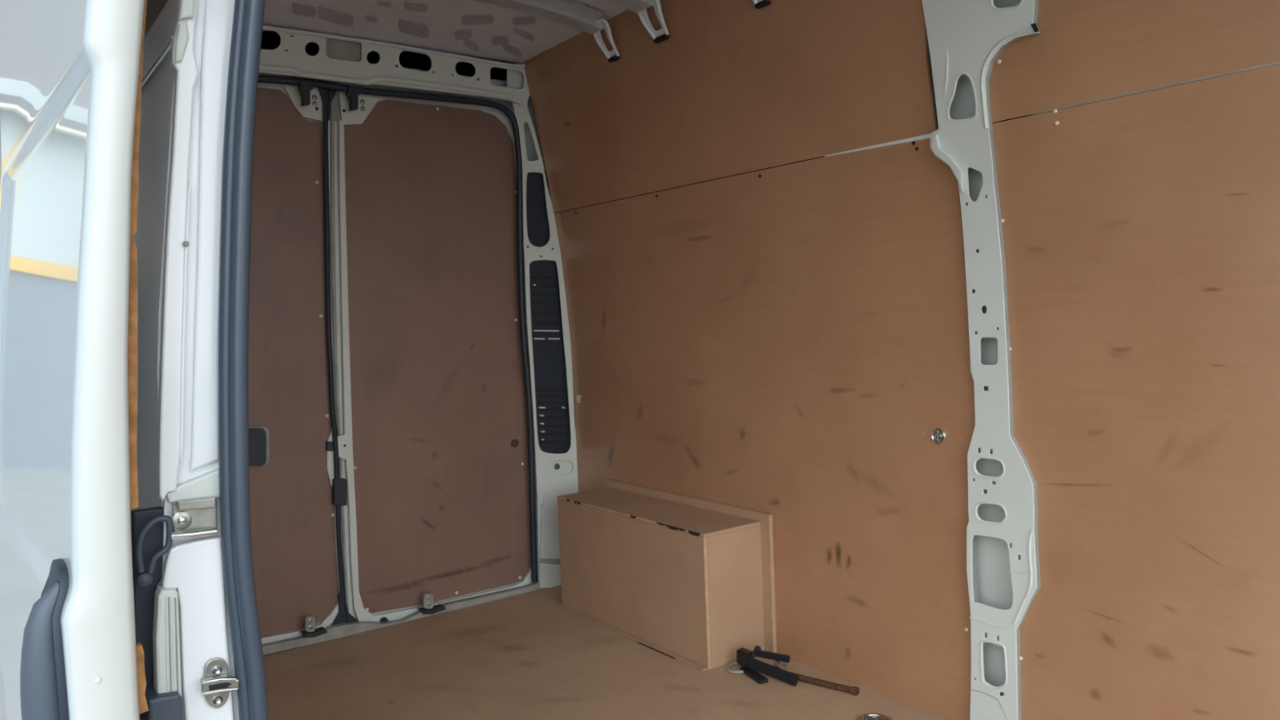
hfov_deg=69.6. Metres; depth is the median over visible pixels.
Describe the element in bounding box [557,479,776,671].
box
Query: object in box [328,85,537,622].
door
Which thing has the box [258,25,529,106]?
beam
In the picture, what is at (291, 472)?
door
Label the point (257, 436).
door handle
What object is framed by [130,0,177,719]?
wall
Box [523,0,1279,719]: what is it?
wall
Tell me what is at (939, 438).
ring
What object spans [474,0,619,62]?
bow
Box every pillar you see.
[511,102,578,588]
[921,0,1040,719]
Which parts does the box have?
panel, panel, panel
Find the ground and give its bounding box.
[0,636,6,719]
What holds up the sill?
attached to the wall at (508, 104)
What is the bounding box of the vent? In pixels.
[523,169,570,455]
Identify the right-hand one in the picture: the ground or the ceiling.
the ceiling
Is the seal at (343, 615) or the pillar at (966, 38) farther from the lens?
the seal at (343, 615)
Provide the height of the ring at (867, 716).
0.020 m
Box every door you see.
[0,0,148,719]
[248,80,340,644]
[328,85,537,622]
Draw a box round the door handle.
[248,427,266,466]
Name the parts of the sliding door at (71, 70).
pull handle, frame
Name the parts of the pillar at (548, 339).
foot post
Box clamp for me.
[726,645,859,695]
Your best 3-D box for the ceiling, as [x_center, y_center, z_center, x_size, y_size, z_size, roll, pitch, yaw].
[0.003,-1.150,1.860,1.960,0.150,3.820,-4,4,-37]
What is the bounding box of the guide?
[130,506,173,719]
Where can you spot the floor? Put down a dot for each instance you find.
(522, 656)
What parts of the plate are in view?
striker rail, striker rail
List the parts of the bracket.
rail rod, folded plate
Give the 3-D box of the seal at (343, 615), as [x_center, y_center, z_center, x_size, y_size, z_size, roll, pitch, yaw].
[-1.113,0.009,3.305,0.161,1.960,0.018,-4,4,-37]
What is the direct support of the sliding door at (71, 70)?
in the wall at (157, 75)
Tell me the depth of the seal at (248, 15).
1.24 m
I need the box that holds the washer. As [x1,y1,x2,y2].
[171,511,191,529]
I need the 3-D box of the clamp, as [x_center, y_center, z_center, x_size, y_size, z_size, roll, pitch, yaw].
[0.436,0.930,2.751,0.424,0.078,0.115,0,4,41]
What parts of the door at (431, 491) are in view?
catch plate, corner plate, lock knob, frame, finger knob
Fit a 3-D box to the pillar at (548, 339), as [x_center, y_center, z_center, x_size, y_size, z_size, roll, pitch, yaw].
[-0.398,-0.009,3.846,0.240,2.067,0.123,-4,4,-37]
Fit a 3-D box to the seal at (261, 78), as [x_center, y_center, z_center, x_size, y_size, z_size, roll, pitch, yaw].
[-0.877,-0.030,3.451,1.066,1.952,0.026,-4,4,-37]
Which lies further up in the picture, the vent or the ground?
the vent
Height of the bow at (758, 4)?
0.201 m
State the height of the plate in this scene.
0.069 m
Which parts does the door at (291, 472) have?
grab handle, frame, corner plate, lock plate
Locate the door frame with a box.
[142,0,239,719]
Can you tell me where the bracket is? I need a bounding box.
[170,497,217,539]
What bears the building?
on the ground
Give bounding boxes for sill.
[262,580,541,655]
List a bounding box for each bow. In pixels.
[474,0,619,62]
[604,0,669,43]
[752,0,770,8]
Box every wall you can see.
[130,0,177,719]
[258,31,575,580]
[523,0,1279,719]
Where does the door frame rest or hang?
attached to the wall at (157, 75)
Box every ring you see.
[857,713,892,719]
[931,427,946,444]
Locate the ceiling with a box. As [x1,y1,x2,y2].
[261,0,626,80]
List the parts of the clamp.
plate, lever, lever knob, arm, threaded rod, rod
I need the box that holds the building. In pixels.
[0,121,1,182]
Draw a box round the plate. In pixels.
[200,657,239,707]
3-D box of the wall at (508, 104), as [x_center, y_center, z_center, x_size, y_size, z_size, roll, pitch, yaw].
[-1.075,-0.036,3.444,1.940,2.350,0.010,-4,4,-37]
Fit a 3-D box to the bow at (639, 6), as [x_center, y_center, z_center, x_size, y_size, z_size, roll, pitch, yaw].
[-0.563,-1.089,2.543,1.599,0.179,0.136,-4,4,-37]
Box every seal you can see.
[217,0,269,719]
[257,75,537,582]
[317,87,359,626]
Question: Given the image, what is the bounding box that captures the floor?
[263,585,949,719]
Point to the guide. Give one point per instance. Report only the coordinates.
(148, 549)
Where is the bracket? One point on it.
(197, 517)

